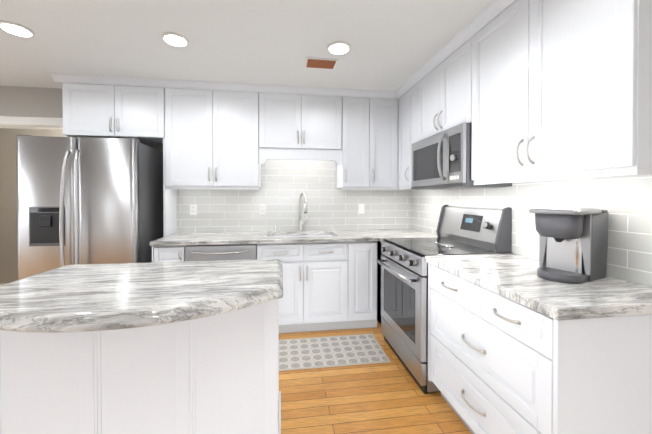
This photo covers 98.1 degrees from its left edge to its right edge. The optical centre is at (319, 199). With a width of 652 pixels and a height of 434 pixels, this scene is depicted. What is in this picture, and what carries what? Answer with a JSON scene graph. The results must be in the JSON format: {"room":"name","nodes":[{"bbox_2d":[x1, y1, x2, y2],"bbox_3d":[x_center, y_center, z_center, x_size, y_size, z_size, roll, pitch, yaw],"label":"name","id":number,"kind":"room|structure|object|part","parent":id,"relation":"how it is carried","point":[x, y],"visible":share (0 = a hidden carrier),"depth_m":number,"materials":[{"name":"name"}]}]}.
{"room":"kitchen","nodes":[
{"label":"kitchen","id":0,"kind":"room"},
{"bbox_2d":[0,128,67,283],"bbox_3d":[-3.302,0.052,4.147,3.400,2.420,0.100,0,1,-8],"label":"wall","id":1,"kind":"structure","parent":0,"point":[8,221],"depth_m":3.95,"materials":[{"name":"beige paint"}]},
{"bbox_2d":[0,86,303,230],"bbox_3d":[-1.231,0.061,3.177,4.963,2.420,0.120,0,1,-8],"label":"wall","id":2,"kind":"structure","parent":0,"point":[29,101],"depth_m":2.88,"materials":[{"name":"grey paint"}]},
{"bbox_2d":[0,116,62,129],"bbox_3d":[-2.970,0.215,2.933,1.020,2.115,0.142,0,1,-8],"label":"door frame","id":3,"kind":"structure","parent":2,"relation":"attached to","point":[20,122],"depth_m":2.87,"materials":[{"name":"white wood"}]},
{"bbox_2d":[58,74,121,137],"bbox_3d":[-2.157,-0.874,2.812,0.500,0.543,0.333,0,1,-8],"label":"upper cabinet","id":4,"kind":"object","parent":2,"relation":"attached to","point":[92,105],"depth_m":2.65,"materials":[{"name":"white wood"}]},
{"bbox_2d":[122,77,165,143],"bbox_3d":[-1.776,-0.875,2.864,0.500,0.543,0.333,0,1,-8],"label":"upper cabinet","id":5,"kind":"object","parent":2,"relation":"attached to","point":[143,101],"depth_m":2.71,"materials":[{"name":"white wood"}]},
{"bbox_2d":[154,80,221,187],"bbox_3d":[-1.305,-0.642,2.930,0.567,1.010,0.333,0,1,-8],"label":"upper cabinet","id":6,"kind":"object","parent":2,"relation":"attached to","point":[192,146],"depth_m":2.78,"materials":[{"name":"white wood"}]},
{"bbox_2d":[218,84,265,187],"bbox_3d":[-0.860,-0.642,2.990,0.563,1.010,0.333,0,1,-8],"label":"upper cabinet","id":7,"kind":"object","parent":2,"relation":"attached to","point":[243,105],"depth_m":2.84,"materials":[{"name":"white wood"}]},
{"bbox_2d":[177,159,408,231],"bbox_3d":[-0.229,-0.095,3.247,2.718,0.890,0.009,0,1,-8],"label":"tile backsplash","id":8,"kind":"structure","parent":2,"relation":"attached to","point":[329,207],"depth_m":3.23,"materials":[{"name":"white tile"}]},
{"bbox_2d":[190,204,196,214],"bbox_3d":[-1.381,0.104,3.083,0.072,0.118,0.008,0,1,-8],"label":"electrical outlet","id":9,"kind":"object","parent":8,"relation":"attached to","point":[193,209],"visible":1,"depth_m":3.08,"materials":[{"name":"white plastic"}]},
{"bbox_2d":[259,204,265,213],"bbox_3d":[-0.648,0.103,3.182,0.072,0.118,0.008,0,1,-8],"label":"electrical outlet","id":10,"kind":"object","parent":8,"relation":"attached to","point":[262,208],"visible":1,"depth_m":3.18,"materials":[{"name":"white plastic"}]},
{"bbox_2d":[358,204,363,213],"bbox_3d":[0.490,0.102,3.332,0.072,0.118,0.020,0,1,-8],"label":"light switch","id":11,"kind":"object","parent":8,"relation":"attached to","point":[360,208],"visible":1,"depth_m":3.33,"materials":[{"name":"white plastic"}]},
{"bbox_2d":[266,85,341,155],"bbox_3d":[-0.216,-0.841,3.076,0.853,0.615,0.333,0,1,-8],"label":"upper cabinet","id":12,"kind":"object","parent":2,"relation":"attached to","point":[299,121],"depth_m":2.91,"materials":[{"name":"white wood"}]},
{"bbox_2d":[330,89,361,187],"bbox_3d":[0.355,-0.644,3.156,0.416,1.010,0.333,0,1,-8],"label":"upper cabinet","id":13,"kind":"object","parent":2,"relation":"attached to","point":[348,161],"depth_m":2.99,"materials":[{"name":"white wood"}]},
{"bbox_2d":[362,90,393,187],"bbox_3d":[0.649,-0.644,3.166,0.400,1.010,0.393,0,1,-8],"label":"upper cabinet","id":14,"kind":"object","parent":2,"relation":"attached to","point":[377,106],"depth_m":3.03,"materials":[{"name":"white wood"}]},
{"bbox_2d":[394,80,409,187],"bbox_3d":[0.990,-0.642,2.947,0.378,1.010,0.294,0,1,-8],"label":"upper cabinet","id":15,"kind":"object","parent":2,"relation":"attached to","point":[401,95],"depth_m":2.97,"materials":[{"name":"white wood"}]},
{"bbox_2d":[410,80,413,187],"bbox_3d":[1.046,-0.640,2.757,0.318,1.010,0.331,0,1,-8],"label":"upper cabinet","id":16,"kind":"object","parent":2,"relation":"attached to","point":[411,81],"depth_m":2.77,"materials":[{"name":"white wood"}]},
{"bbox_2d":[414,60,433,142],"bbox_3d":[1.090,-0.832,2.433,0.318,0.620,0.435,0,1,-8],"label":"upper cabinet","id":17,"kind":"object","parent":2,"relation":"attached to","point":[424,82],"depth_m":2.50,"materials":[{"name":"white wood"}]},
{"bbox_2d":[434,36,461,133],"bbox_3d":[1.133,-0.830,2.117,0.318,0.620,0.435,0,1,-8],"label":"upper cabinet","id":18,"kind":"object","parent":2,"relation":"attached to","point":[448,62],"depth_m":2.14,"materials":[{"name":"white wood"}]},
{"bbox_2d":[411,123,511,189],"bbox_3d":[1.048,-0.305,2.271,0.426,0.425,0.747,0,1,-8],"label":"over-the-range microwave","id":19,"kind":"object","parent":18,"relation":"attached to","point":[441,160],"visible":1,"depth_m":2.07,"materials":[{"name":"silver metal"}]},
{"bbox_2d":[462,0,537,183],"bbox_3d":[1.192,-0.631,1.685,0.318,1.010,0.554,0,1,-8],"label":"upper cabinet","id":20,"kind":"object","parent":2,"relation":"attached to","point":[488,44],"depth_m":1.71,"materials":[{"name":"white wood"}]},
{"bbox_2d":[409,175,651,285],"bbox_3d":[1.276,0.109,2.232,0.010,0.500,2.400,0,1,-8],"label":"tile backsplash","id":21,"kind":"structure","parent":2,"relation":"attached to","point":[625,201],"depth_m":1.50,"materials":[{"name":"white tile"}]},
{"bbox_2d":[514,0,651,179],"bbox_3d":[1.248,-0.627,1.279,0.318,1.010,0.497,0,1,-8],"label":"upper cabinet","id":22,"kind":"object","parent":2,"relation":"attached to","point":[537,90],"depth_m":1.20,"materials":[{"name":"white wood"}]},
{"bbox_3d":[-0.521,-1.109,1.992,3.630,0.060,2.395,0,1,-8],"label":"crown","id":23,"kind":"part","parent":22,"relation":"part of","materials":[{"name":"white wood"}]},
{"bbox_2d":[0,0,492,90],"bbox_3d":[-2.161,-1.156,0.512,7.683,0.060,7.790,0,1,-8],"label":"ceiling","id":24,"kind":"structure","parent":0,"point":[395,45],"depth_m":2.01,"materials":[{"name":"white paint"}]},
{"bbox_2d":[0,20,34,37],"bbox_3d":[-2.016,-1.131,1.879,0.176,0.013,0.176,0,1,-8],"label":"recessed light","id":25,"kind":"object","parent":24,"relation":"in","point":[13,28],"visible":0.98,"depth_m":1.87,"materials":[{"name":"white plastic"}]},
{"bbox_2d":[161,32,188,46],"bbox_3d":[-1.024,-1.132,2.004,0.176,0.013,0.176,0,1,-8],"label":"recessed light","id":26,"kind":"object","parent":24,"relation":"in","point":[174,39],"visible":0.98,"depth_m":1.98,"materials":[{"name":"white"}]},
{"bbox_2d":[304,57,338,68],"bbox_3d":[0.008,-1.136,2.359,0.270,0.012,0.165,0,1,-8],"label":"ceiling vent","id":27,"kind":"object","parent":24,"relation":"in","point":[322,63],"visible":1,"depth_m":2.34,"materials":[{"name":"brown metal"}]},
{"bbox_2d":[327,41,350,54],"bbox_3d":[0.142,-1.133,2.117,0.176,0.013,0.176,0,1,-8],"label":"recessed light","id":28,"kind":"object","parent":24,"relation":"in","point":[338,48],"visible":0.98,"depth_m":2.10,"materials":[{"name":"white"}]},
{"bbox_2d":[279,320,471,433],"bbox_3d":[-2.161,1.324,0.533,7.683,0.060,7.790,0,1,-8],"label":"floor","id":29,"kind":"structure","parent":0,"point":[391,397],"depth_m":1.80,"materials":[{"name":"brown wood"}]},
{"bbox_2d":[16,135,162,279],"bbox_3d":[-2.066,0.370,2.623,0.913,1.812,0.698,0,1,-8],"label":"refrigerator","id":30,"kind":"object","parent":29,"relation":"on","point":[84,200],"visible":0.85,"depth_m":2.37,"materials":[{"name":"grey metal"}]},
{"bbox_3d":[-2.264,0.348,2.346,0.446,1.740,0.090,0,1,-8],"label":"door","id":31,"kind":"part","parent":30,"relation":"part of","materials":[{"name":"silver metal"}]},
{"bbox_3d":[-1.809,0.347,2.418,0.459,1.740,0.070,0,1,-8],"label":"door","id":32,"kind":"part","parent":30,"relation":"part of","materials":[{"name":"silver metal"}]},
{"bbox_2d":[0,259,282,433],"bbox_3d":[-0.796,0.827,1.306,1.242,0.920,0.810,0,1,-8],"label":"kitchen island","id":33,"kind":"object","parent":29,"relation":"on","point":[187,347],"visible":1,"depth_m":1.23,"materials":[{"name":"white wood"}]},
{"bbox_2d":[0,259,282,332],"bbox_3d":[-0.792,0.395,1.302,1.235,0.055,0.810,0,1,-8],"label":"island countertop","id":34,"kind":"structure","parent":33,"relation":"on","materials":[{"name":"stone"}]},
{"bbox_2d":[152,244,205,261],"bbox_3d":[-1.370,0.837,2.785,0.270,0.875,0.610,0,1,-8],"label":"base cabinet","id":35,"kind":"object","parent":29,"relation":"on","point":[158,254],"depth_m":2.48,"materials":[{"name":"white wood"}]},
{"bbox_2d":[185,244,256,260],"bbox_3d":[-0.921,0.832,2.799,0.618,0.860,0.627,0,1,-8],"label":"dishwasher","id":36,"kind":"object","parent":29,"relation":"on","point":[220,252],"visible":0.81,"depth_m":2.53,"materials":[{"name":"silver metal"}]},
{"bbox_2d":[257,232,357,333],"bbox_3d":[-0.165,0.835,2.949,0.913,0.875,0.610,0,1,-8],"label":"base cabinet","id":37,"kind":"object","parent":29,"relation":"on","point":[331,279],"depth_m":2.67,"materials":[{"name":"white wood"}]},
{"bbox_2d":[150,229,436,247],"bbox_3d":[-0.174,0.373,2.923,2.678,0.040,0.654,0,1,-8],"label":"countertop","id":38,"kind":"structure","parent":37,"relation":"on","point":[179,239],"depth_m":2.69,"materials":[{"name":"white stone"}]},
{"bbox_2d":[279,334,390,370],"bbox_3d":[-0.025,1.273,2.383,1.119,0.008,0.464,0,1,-8],"label":"rug","id":39,"kind":"object","parent":29,"relation":"on","point":[321,352],"visible":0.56,"depth_m":2.36,"materials":[{"name":"beige fabric"}]},
{"bbox_2d":[358,244,369,328],"bbox_3d":[0.342,0.835,3.018,0.351,0.875,0.610,0,1,-8],"label":"base cabinet","id":40,"kind":"object","parent":29,"relation":"on","point":[363,249],"depth_m":2.72,"materials":[{"name":"white wood"}]},
{"bbox_2d":[370,240,382,327],"bbox_3d":[0.851,0.837,2.723,0.697,0.875,0.152,0,1,-8],"label":"base cabinet","id":41,"kind":"object","parent":29,"relation":"on","point":[375,245],"depth_m":2.73,"materials":[{"name":"white wood"}]},
{"bbox_2d":[376,205,511,393],"bbox_3d":[0.900,0.663,2.262,0.722,1.232,0.758,0,1,-8],"label":"range","id":42,"kind":"object","parent":29,"relation":"on","point":[404,275],"visible":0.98,"depth_m":2.10,"materials":[{"name":"silver metal"}]},
{"bbox_2d":[425,253,651,433],"bbox_3d":[1.051,0.826,1.447,0.650,0.920,0.892,0,1,-8],"label":"base cabinet","id":43,"kind":"object","parent":29,"relation":"on","point":[517,344],"visible":1,"depth_m":1.12,"materials":[{"name":"white wood"}]},
{"bbox_2d":[425,253,651,319],"bbox_3d":[1.059,0.386,1.444,0.633,0.040,0.892,0,1,-8],"label":"countertop","id":44,"kind":"structure","parent":43,"relation":"on","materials":[{"name":"stone"}]},
{"bbox_2d":[528,206,608,283],"bbox_3d":[1.189,0.200,1.356,0.328,0.333,0.205,0,1,-27],"label":"coffee maker","id":45,"kind":"object","parent":44,"relation":"on","point":[573,245],"visible":1,"depth_m":1.29,"materials":[{"name":"grey plastic"}]}
]}

